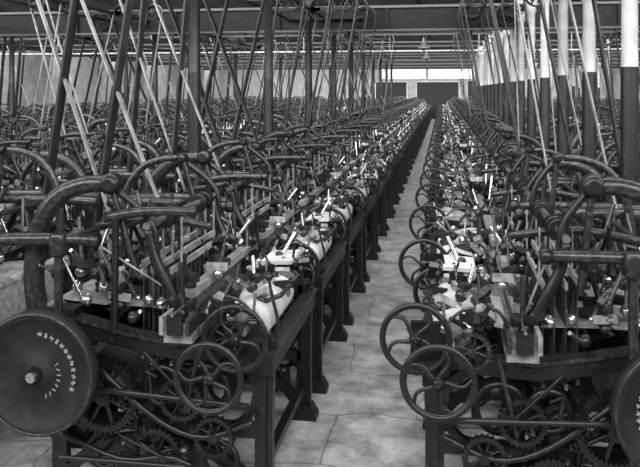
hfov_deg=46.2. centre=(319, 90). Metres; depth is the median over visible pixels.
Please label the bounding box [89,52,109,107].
belt
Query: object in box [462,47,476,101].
belt
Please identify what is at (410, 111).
power loom
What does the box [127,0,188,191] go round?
belt
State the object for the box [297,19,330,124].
belt
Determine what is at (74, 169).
power loom
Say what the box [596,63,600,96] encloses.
column
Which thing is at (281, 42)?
belt
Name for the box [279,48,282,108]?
column
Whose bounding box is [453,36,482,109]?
belt
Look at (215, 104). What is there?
power loom
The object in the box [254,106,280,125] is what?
power loom
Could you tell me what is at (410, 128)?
power loom
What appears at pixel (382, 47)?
belt
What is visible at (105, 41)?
belt
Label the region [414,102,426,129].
power loom
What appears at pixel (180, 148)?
power loom
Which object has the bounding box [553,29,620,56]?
shaft
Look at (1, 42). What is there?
shaft
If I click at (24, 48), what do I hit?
belt
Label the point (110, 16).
belt
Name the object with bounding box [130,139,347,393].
power loom
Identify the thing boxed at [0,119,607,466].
floor
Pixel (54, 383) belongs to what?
power loom
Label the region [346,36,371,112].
belt
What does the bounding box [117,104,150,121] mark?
power loom
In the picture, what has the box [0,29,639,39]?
girder
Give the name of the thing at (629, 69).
column
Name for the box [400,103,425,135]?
power loom
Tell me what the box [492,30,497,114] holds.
column
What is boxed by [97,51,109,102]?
belt
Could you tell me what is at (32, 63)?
wall
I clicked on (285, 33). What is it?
belt
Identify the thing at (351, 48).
column
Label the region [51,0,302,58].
shaft
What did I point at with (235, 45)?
column
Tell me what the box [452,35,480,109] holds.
belt
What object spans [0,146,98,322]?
power loom
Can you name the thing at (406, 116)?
power loom
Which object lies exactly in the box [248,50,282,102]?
belt
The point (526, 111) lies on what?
power loom
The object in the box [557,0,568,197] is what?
column
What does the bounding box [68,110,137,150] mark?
power loom
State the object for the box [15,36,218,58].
shaft
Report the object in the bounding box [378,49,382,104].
column
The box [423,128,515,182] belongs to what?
power loom
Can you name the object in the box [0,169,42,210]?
power loom
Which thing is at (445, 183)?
power loom
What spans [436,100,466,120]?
power loom
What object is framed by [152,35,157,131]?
column
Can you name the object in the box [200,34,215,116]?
belt
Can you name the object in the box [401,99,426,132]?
power loom
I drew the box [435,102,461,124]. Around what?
power loom
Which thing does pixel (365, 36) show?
belt
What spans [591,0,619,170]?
belt
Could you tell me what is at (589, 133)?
column
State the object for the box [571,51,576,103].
column
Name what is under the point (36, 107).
power loom
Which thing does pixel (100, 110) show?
power loom
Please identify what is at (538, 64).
beam
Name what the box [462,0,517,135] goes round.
belt
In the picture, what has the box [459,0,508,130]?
belt
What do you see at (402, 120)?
power loom
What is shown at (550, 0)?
belt
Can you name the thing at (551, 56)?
belt
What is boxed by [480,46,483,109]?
column
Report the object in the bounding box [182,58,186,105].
belt
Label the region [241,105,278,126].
power loom
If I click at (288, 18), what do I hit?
shaft
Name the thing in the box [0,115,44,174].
power loom
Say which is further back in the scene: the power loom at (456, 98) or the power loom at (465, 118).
the power loom at (456, 98)
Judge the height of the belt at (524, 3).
3.310 m
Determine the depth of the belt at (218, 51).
30.25 m
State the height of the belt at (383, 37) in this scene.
3.232 m
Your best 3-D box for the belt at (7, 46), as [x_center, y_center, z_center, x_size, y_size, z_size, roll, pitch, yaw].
[-9.916,0.015,24.717,1.461,3.231,0.050,0,0,9]
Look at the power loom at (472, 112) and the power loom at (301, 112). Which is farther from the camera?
the power loom at (472, 112)
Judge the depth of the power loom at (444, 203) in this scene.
7.12 m
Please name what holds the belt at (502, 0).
hanging from the shaft at (507, 14)
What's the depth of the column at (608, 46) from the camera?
23.88 m
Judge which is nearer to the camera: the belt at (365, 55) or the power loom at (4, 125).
the power loom at (4, 125)
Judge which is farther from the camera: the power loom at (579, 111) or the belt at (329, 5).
the power loom at (579, 111)
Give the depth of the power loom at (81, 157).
11.13 m
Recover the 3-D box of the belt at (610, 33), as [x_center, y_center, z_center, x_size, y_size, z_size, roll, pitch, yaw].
[8.087,-0.015,20.148,0.591,3.311,0.110,0,0,9]
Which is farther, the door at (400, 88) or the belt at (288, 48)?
the door at (400, 88)
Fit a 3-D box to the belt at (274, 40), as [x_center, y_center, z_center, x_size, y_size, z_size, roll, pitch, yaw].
[-1.785,0.015,23.386,0.862,3.232,0.050,0,0,9]
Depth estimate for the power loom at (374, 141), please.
15.40 m
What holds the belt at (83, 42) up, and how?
hanging from the shaft at (110, 45)
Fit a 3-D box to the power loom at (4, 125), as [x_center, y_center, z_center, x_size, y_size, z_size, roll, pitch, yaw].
[-6.731,1.349,15.177,1.532,1.702,1.740,0,0,9]
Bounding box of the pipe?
[0,34,639,54]
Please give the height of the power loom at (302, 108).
1.760 m
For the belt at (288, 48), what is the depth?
28.17 m
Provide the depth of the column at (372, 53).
26.29 m
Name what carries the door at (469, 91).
in the wall at (254, 83)
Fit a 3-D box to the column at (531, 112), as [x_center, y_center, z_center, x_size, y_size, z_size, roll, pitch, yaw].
[3.385,0.285,12.011,0.259,3.830,0.259,0,0,9]
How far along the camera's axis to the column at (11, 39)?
17.44 m
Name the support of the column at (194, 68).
on the floor
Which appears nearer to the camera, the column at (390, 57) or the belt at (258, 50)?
the belt at (258, 50)
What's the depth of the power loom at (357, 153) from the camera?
12.27 m
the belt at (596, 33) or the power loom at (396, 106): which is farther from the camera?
the power loom at (396, 106)
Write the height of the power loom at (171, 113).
1.702 m
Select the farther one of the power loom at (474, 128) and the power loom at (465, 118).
the power loom at (465, 118)
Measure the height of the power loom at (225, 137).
1.577 m
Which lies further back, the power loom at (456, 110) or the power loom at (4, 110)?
the power loom at (456, 110)
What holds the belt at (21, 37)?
hanging from the shaft at (77, 37)
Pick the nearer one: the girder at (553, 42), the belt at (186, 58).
the girder at (553, 42)
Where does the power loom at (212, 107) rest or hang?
on the floor
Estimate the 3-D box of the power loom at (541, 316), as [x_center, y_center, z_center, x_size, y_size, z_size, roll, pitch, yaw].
[1.283,1.300,4.149,1.705,1.800,1.690,0,0,14]
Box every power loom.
[0,115,15,134]
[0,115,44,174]
[0,127,92,188]
[0,141,176,294]
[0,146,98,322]
[0,154,318,466]
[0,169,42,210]
[1,106,48,130]
[1,113,51,134]
[3,104,40,126]
[19,125,101,157]
[24,105,69,128]
[31,132,135,168]
[32,111,85,129]
[34,104,70,114]
[65,106,92,124]
[66,102,92,112]
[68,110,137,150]
[69,114,107,125]
[71,132,225,235]
[72,115,160,154]
[80,102,107,112]
[85,103,108,114]
[95,108,127,120]
[105,108,151,138]
[116,112,186,150]
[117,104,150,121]
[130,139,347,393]
[138,107,179,132]
[139,106,173,117]
[159,105,186,116]
[160,126,241,210]
[161,120,212,138]
[163,114,203,127]
[180,117,248,137]
[181,105,217,118]
[192,137,365,325]
[201,131,280,169]
[205,103,232,116]
[205,115,259,133]
[214,100,232,109]
[222,108,260,129]
[236,117,300,152]
[238,124,378,282]
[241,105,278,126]
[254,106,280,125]
[259,111,317,144]
[262,105,294,121]
[269,124,387,252]
[277,102,304,120]
[278,120,329,131]
[283,102,304,117]
[292,102,318,116]
[295,110,339,132]
[298,129,393,230]
[311,117,398,213]
[312,109,347,124]
[314,100,329,112]
[332,121,403,200]
[341,109,406,190]
[352,107,409,181]
[355,106,412,173]
[365,105,414,167]
[372,107,416,161]
[377,103,417,157]
[379,153,639,466]
[382,108,419,153]
[389,103,421,145]
[389,104,420,149]
[392,100,423,139]
[392,105,422,142]
[395,100,424,137]
[398,146,639,411]
[399,99,425,134]
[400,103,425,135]
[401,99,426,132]
[404,98,427,129]
[409,150,582,266]
[412,98,428,127]
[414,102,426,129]
[415,128,551,226]
[419,123,529,195]
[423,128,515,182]
[425,116,505,172]
[427,109,499,162]
[429,118,494,155]
[430,116,494,146]
[431,108,478,142]
[432,103,478,135]
[432,107,477,137]
[433,110,473,133]
[434,102,475,129]
[434,103,474,125]
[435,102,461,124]
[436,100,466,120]
[437,98,459,114]
[437,99,462,115]
[509,111,550,134]
[525,114,581,156]
[536,122,618,157]
[550,121,616,175]
[569,110,597,121]
[573,132,639,225]
[577,104,610,123]
[580,113,619,129]
[598,106,639,137]
[601,141,639,202]
[602,110,639,138]
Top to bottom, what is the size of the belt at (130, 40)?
3.310 m
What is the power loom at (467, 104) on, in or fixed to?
on the floor
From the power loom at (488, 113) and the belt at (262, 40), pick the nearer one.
the power loom at (488, 113)
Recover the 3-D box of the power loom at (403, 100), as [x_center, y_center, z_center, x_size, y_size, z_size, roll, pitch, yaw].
[4.031,1.320,34.492,1.532,1.760,1.740,0,0,9]
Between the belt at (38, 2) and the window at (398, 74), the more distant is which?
the window at (398, 74)
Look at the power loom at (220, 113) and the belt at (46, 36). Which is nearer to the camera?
the belt at (46, 36)
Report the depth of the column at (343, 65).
47.82 m
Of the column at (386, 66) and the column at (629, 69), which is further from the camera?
the column at (386, 66)
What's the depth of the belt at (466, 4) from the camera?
14.44 m
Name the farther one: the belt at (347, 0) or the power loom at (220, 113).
the power loom at (220, 113)
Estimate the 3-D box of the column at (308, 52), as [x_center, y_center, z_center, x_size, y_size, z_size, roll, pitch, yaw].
[-0.206,0.285,13.714,0.259,3.830,0.259,0,0,9]
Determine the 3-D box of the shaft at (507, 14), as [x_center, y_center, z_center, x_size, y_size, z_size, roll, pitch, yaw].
[4.161,-1.450,16.748,0.798,0.398,30.400,0,0,9]
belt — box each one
[0,36,22,123]
[0,46,31,112]
[7,40,25,109]
[30,0,92,150]
[31,36,59,126]
[36,0,174,238]
[37,5,73,141]
[42,0,133,267]
[65,35,99,123]
[87,5,124,132]
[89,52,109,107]
[91,15,161,136]
[93,36,118,124]
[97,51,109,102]
[106,44,139,110]
[118,14,139,126]
[119,0,228,194]
[124,5,162,138]
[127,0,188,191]
[128,40,132,103]
[137,35,183,122]
[148,35,173,122]
[165,0,262,169]
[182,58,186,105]
[185,0,265,196]
[187,34,227,118]
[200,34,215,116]
[201,38,243,123]
[209,51,219,100]
[211,38,231,121]
[226,38,245,111]
[243,40,263,112]
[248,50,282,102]
[254,40,275,108]
[257,0,305,137]
[273,42,286,109]
[273,48,289,104]
[274,49,292,104]
[281,0,332,137]
[285,33,343,119]
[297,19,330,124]
[306,0,358,138]
[312,33,349,125]
[322,0,368,139]
[328,36,364,117]
[336,36,373,112]
[337,32,360,113]
[339,36,366,114]
[340,41,378,111]
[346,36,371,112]
[353,55,383,103]
[354,41,373,107]
[357,6,376,122]
[366,47,383,105]
[367,48,386,107]
[370,37,393,113]
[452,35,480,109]
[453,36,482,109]
[457,4,501,124]
[457,31,484,114]
[458,46,478,97]
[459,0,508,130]
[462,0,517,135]
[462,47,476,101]
[466,31,497,115]
[488,0,578,192]
[495,3,539,147]
[500,0,556,132]
[514,0,555,149]
[516,0,625,250]
[523,0,576,134]
[550,0,608,148]
[569,46,581,108]
[572,47,577,108]
[573,37,602,112]
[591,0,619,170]
[596,33,615,113]
[609,33,614,109]
[615,29,639,84]
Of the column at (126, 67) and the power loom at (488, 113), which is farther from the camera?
the column at (126, 67)
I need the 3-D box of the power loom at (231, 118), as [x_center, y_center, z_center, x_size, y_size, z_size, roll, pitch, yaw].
[-2.255,1.403,19.308,1.532,1.594,1.740,0,0,9]
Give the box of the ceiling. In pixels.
[0,0,639,61]
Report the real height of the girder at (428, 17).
0.510 m
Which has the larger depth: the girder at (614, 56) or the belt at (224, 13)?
the girder at (614, 56)
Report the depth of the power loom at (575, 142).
9.77 m
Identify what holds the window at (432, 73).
in the wall at (254, 83)
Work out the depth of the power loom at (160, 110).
17.73 m
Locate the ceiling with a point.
(5, 6)
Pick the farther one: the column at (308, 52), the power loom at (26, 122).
the power loom at (26, 122)
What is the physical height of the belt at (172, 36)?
3.310 m
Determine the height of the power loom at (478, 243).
1.742 m
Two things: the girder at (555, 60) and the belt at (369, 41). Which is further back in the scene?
the girder at (555, 60)
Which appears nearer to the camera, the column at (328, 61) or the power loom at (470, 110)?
the power loom at (470, 110)
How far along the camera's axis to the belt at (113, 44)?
24.18 m
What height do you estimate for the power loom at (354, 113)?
1.760 m
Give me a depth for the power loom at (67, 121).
18.11 m
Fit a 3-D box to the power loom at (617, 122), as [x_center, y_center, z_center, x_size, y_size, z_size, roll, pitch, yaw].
[7.311,1.329,17.753,1.705,1.742,1.690,0,0,14]
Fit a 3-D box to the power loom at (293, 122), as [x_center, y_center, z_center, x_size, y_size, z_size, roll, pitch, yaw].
[-0.706,1.411,15.824,1.705,1.577,1.690,0,0,14]
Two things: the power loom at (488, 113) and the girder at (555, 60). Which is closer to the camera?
the power loom at (488, 113)
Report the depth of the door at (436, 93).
58.17 m
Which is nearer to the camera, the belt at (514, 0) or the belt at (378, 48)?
the belt at (514, 0)
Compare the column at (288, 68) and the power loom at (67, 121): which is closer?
the power loom at (67, 121)
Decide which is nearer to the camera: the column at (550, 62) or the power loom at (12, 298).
the power loom at (12, 298)
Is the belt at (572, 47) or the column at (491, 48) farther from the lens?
the belt at (572, 47)
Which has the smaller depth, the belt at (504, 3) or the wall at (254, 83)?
the belt at (504, 3)
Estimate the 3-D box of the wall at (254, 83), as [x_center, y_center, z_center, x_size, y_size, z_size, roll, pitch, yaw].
[7.089,-0.600,58.762,30.000,5.600,0.330,0,0,9]
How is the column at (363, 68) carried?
on the floor
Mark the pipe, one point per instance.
(571, 49)
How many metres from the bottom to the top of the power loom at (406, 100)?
1.760 m
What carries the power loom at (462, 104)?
on the floor
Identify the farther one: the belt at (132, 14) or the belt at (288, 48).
the belt at (288, 48)
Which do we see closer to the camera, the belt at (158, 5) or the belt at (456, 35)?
the belt at (158, 5)
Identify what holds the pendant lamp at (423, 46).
hanging from the ceiling
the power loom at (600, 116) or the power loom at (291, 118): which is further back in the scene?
the power loom at (291, 118)
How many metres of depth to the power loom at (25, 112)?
23.27 m
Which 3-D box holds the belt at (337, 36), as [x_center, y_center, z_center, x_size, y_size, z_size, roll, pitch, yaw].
[0.768,0.015,19.725,1.263,3.233,0.050,0,0,9]
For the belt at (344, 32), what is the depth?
19.70 m
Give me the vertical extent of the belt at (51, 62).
3.231 m
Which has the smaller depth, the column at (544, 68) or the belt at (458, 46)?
the column at (544, 68)
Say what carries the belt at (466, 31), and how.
hanging from the shaft at (482, 5)
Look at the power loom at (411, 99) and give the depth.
42.26 m
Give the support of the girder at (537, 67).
attached to the ceiling
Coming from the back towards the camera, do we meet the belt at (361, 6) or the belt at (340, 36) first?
the belt at (340, 36)
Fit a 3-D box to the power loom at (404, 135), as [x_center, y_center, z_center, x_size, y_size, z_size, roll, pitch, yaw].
[1.446,1.320,18.702,1.532,1.760,1.740,0,0,9]
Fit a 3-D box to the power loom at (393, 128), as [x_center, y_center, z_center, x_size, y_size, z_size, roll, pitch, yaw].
[1.704,1.320,20.281,1.532,1.760,1.740,0,0,9]
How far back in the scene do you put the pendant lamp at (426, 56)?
23.23 m
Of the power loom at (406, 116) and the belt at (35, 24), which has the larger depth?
the power loom at (406, 116)
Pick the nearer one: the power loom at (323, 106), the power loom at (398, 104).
the power loom at (398, 104)
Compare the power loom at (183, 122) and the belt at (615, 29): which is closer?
the power loom at (183, 122)
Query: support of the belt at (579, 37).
hanging from the shaft at (611, 36)
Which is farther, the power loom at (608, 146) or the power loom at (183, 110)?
the power loom at (183, 110)
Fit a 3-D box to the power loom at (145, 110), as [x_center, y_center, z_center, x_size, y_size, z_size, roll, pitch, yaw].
[-4.407,1.300,16.430,1.705,1.800,1.690,0,0,14]
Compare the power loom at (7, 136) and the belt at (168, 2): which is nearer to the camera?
the belt at (168, 2)
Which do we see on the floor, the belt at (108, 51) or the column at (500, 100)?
the column at (500, 100)
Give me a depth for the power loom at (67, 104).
27.18 m
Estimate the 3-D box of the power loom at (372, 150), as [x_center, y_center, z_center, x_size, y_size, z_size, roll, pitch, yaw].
[0.670,1.349,13.965,1.532,1.702,1.740,0,0,9]
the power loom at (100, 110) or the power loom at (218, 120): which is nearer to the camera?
the power loom at (218, 120)
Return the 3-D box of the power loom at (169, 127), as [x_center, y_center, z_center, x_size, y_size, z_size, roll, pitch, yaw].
[-3.031,1.320,14.571,1.532,1.760,1.740,0,0,9]
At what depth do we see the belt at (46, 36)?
17.66 m
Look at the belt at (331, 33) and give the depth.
16.54 m
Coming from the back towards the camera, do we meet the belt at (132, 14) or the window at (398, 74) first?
the window at (398, 74)
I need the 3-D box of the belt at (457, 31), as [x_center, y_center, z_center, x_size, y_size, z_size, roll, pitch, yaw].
[3.961,0.015,19.202,0.912,3.232,0.050,0,0,9]
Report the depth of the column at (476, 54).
30.90 m
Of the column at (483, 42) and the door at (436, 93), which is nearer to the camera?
the column at (483, 42)
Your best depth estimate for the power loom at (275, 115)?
14.34 m
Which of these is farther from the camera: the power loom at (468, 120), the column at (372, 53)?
the column at (372, 53)
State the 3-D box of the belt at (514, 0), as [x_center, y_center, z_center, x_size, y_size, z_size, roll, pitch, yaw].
[2.348,0.015,8.117,0.512,3.232,0.050,0,0,9]
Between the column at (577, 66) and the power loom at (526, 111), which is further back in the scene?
the column at (577, 66)
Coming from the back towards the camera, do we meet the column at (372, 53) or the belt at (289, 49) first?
the belt at (289, 49)
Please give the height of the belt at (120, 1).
3.231 m
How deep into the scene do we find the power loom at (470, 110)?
19.61 m
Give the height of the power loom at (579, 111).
1.577 m
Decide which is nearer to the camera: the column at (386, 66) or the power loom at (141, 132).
the power loom at (141, 132)
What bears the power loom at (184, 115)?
on the floor
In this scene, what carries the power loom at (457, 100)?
on the floor
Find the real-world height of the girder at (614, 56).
0.190 m
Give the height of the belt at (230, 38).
3.310 m
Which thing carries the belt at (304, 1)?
hanging from the shaft at (319, 13)
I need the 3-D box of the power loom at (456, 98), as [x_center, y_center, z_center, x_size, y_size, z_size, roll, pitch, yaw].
[6.972,1.300,38.886,1.705,1.800,1.690,0,0,14]
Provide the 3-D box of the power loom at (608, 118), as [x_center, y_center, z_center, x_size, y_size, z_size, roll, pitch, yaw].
[7.570,1.300,19.332,1.705,1.800,1.690,0,0,14]
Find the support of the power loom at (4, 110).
on the floor
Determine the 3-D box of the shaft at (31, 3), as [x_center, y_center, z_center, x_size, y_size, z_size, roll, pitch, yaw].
[-3.329,-1.450,17.974,2.138,0.398,30.400,0,0,9]
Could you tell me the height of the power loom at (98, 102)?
1.760 m
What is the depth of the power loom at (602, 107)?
21.96 m
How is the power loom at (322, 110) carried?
on the floor
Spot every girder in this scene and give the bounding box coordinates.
[0,1,639,36]
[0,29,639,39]
[0,39,639,50]
[110,54,638,61]
[145,59,639,64]
[204,66,618,69]
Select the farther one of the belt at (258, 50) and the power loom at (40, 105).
the belt at (258, 50)
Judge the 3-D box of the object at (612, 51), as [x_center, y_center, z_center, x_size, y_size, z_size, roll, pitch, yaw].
[2.623,-1.595,31.490,29.960,0.190,0.240,0,0,9]
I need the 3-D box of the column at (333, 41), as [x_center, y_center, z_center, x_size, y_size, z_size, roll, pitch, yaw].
[0.311,0.285,16.872,0.259,3.830,0.259,0,0,9]
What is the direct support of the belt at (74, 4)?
hanging from the shaft at (319, 13)
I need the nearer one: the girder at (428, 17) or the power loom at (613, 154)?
the power loom at (613, 154)
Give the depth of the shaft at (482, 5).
14.47 m
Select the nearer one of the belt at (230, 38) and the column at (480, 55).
the belt at (230, 38)
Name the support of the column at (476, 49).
on the floor
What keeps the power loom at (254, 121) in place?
on the floor
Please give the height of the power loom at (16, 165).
1.702 m
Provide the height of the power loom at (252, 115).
1.702 m
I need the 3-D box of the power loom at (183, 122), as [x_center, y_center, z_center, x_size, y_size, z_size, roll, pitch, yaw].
[-2.772,1.403,16.150,1.532,1.594,1.740,0,0,9]
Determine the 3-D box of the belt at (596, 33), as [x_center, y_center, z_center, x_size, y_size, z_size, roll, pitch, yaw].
[8.247,-0.015,21.743,0.789,3.309,0.110,0,0,9]
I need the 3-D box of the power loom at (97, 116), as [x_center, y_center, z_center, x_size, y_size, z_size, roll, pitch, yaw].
[-5.956,1.403,19.914,1.532,1.594,1.740,0,0,9]
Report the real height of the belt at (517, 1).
3.232 m
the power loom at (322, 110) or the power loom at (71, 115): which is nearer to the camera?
the power loom at (322, 110)
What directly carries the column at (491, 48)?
on the floor
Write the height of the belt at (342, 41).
3.310 m
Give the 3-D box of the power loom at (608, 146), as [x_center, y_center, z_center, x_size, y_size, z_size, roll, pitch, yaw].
[3.704,1.349,8.605,1.532,1.702,1.740,0,0,9]
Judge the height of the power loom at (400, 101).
1.760 m
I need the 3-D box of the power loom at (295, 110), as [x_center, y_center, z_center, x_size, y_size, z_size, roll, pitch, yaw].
[-0.962,1.320,27.203,1.532,1.760,1.740,0,0,9]
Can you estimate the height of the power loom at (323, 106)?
1.760 m
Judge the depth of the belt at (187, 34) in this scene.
20.30 m
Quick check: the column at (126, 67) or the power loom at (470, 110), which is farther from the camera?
the column at (126, 67)
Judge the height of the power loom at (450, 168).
1.742 m
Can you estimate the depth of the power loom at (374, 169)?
10.60 m
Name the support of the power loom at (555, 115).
on the floor
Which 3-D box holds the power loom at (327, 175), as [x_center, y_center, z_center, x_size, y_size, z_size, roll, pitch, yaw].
[-0.106,1.320,9.228,1.532,1.760,1.740,0,0,9]
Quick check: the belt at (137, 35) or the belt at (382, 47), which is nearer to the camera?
the belt at (137, 35)
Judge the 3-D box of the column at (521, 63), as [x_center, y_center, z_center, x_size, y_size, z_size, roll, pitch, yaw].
[3.644,0.285,13.590,0.259,3.830,0.259,0,0,9]
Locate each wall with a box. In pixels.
[0,51,224,112]
[225,68,611,100]
[612,66,639,103]
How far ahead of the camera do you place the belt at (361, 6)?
14.79 m
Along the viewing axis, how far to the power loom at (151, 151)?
7.44 m
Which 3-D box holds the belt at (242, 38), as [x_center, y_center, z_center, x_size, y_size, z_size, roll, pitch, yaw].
[-2.658,-0.015,23.529,0.690,3.310,0.110,0,0,9]
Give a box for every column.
[9,37,14,131]
[124,39,129,105]
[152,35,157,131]
[187,0,200,217]
[232,38,238,114]
[264,0,273,167]
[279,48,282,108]
[288,68,289,94]
[304,1,314,137]
[328,61,330,102]
[330,32,336,119]
[343,65,345,97]
[347,32,354,111]
[360,40,365,108]
[371,47,375,106]
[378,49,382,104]
[384,55,388,103]
[389,56,393,103]
[475,54,477,104]
[476,49,479,105]
[479,46,481,107]
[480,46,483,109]
[482,41,486,109]
[485,37,489,110]
[488,35,493,113]
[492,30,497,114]
[498,30,503,120]
[503,30,509,123]
[509,30,515,126]
[515,0,526,147]
[526,0,536,136]
[540,0,549,157]
[550,62,551,99]
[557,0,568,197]
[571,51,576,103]
[577,66,580,99]
[582,0,596,225]
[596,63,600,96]
[605,39,611,112]
[620,0,639,250]
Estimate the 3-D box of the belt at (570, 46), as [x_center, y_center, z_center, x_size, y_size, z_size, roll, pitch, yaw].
[8.924,-0.015,26.496,0.991,3.311,0.110,0,0,9]
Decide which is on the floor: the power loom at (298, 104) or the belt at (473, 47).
the power loom at (298, 104)
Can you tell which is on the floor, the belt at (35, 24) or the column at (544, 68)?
the column at (544, 68)
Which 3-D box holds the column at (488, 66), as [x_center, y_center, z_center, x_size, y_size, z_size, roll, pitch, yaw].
[5.196,0.285,23.064,0.259,3.830,0.259,0,0,9]
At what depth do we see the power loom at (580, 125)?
11.64 m
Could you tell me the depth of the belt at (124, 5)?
14.03 m
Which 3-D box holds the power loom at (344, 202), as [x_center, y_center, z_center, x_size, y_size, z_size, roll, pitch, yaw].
[-0.364,1.349,7.649,1.532,1.702,1.740,0,0,9]
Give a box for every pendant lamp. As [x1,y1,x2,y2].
[417,31,429,50]
[422,35,430,59]
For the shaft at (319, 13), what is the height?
0.398 m
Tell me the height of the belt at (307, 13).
3.312 m
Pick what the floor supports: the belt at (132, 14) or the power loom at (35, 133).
the power loom at (35, 133)
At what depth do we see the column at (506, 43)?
16.69 m
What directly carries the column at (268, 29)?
on the floor
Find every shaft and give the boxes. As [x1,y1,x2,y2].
[0,40,135,58]
[0,42,115,58]
[2,0,304,57]
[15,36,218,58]
[34,35,219,58]
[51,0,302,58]
[243,0,393,57]
[279,0,387,57]
[453,0,487,57]
[475,0,539,57]
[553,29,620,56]
[568,35,639,55]
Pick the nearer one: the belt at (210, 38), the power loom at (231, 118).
the power loom at (231, 118)
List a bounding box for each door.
[375,81,407,100]
[416,81,459,118]
[467,80,472,99]
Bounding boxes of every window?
[382,69,425,79]
[428,69,471,78]
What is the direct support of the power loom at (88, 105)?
on the floor
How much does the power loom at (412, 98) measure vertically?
1.760 m
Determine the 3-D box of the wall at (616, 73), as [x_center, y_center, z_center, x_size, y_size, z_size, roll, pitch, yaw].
[17.009,-0.600,25.588,0.300,5.600,62.000,0,0,9]
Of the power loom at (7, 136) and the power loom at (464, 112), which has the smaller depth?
the power loom at (7, 136)
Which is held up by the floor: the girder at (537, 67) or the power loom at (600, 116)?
the power loom at (600, 116)
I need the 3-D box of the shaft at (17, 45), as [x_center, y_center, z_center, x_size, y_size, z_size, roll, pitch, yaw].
[-10.629,-1.450,19.170,0.626,0.398,30.396,0,0,8]
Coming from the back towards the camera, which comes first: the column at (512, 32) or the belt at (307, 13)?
the column at (512, 32)
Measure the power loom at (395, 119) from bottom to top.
1.702 m
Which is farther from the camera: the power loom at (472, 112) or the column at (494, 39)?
the power loom at (472, 112)

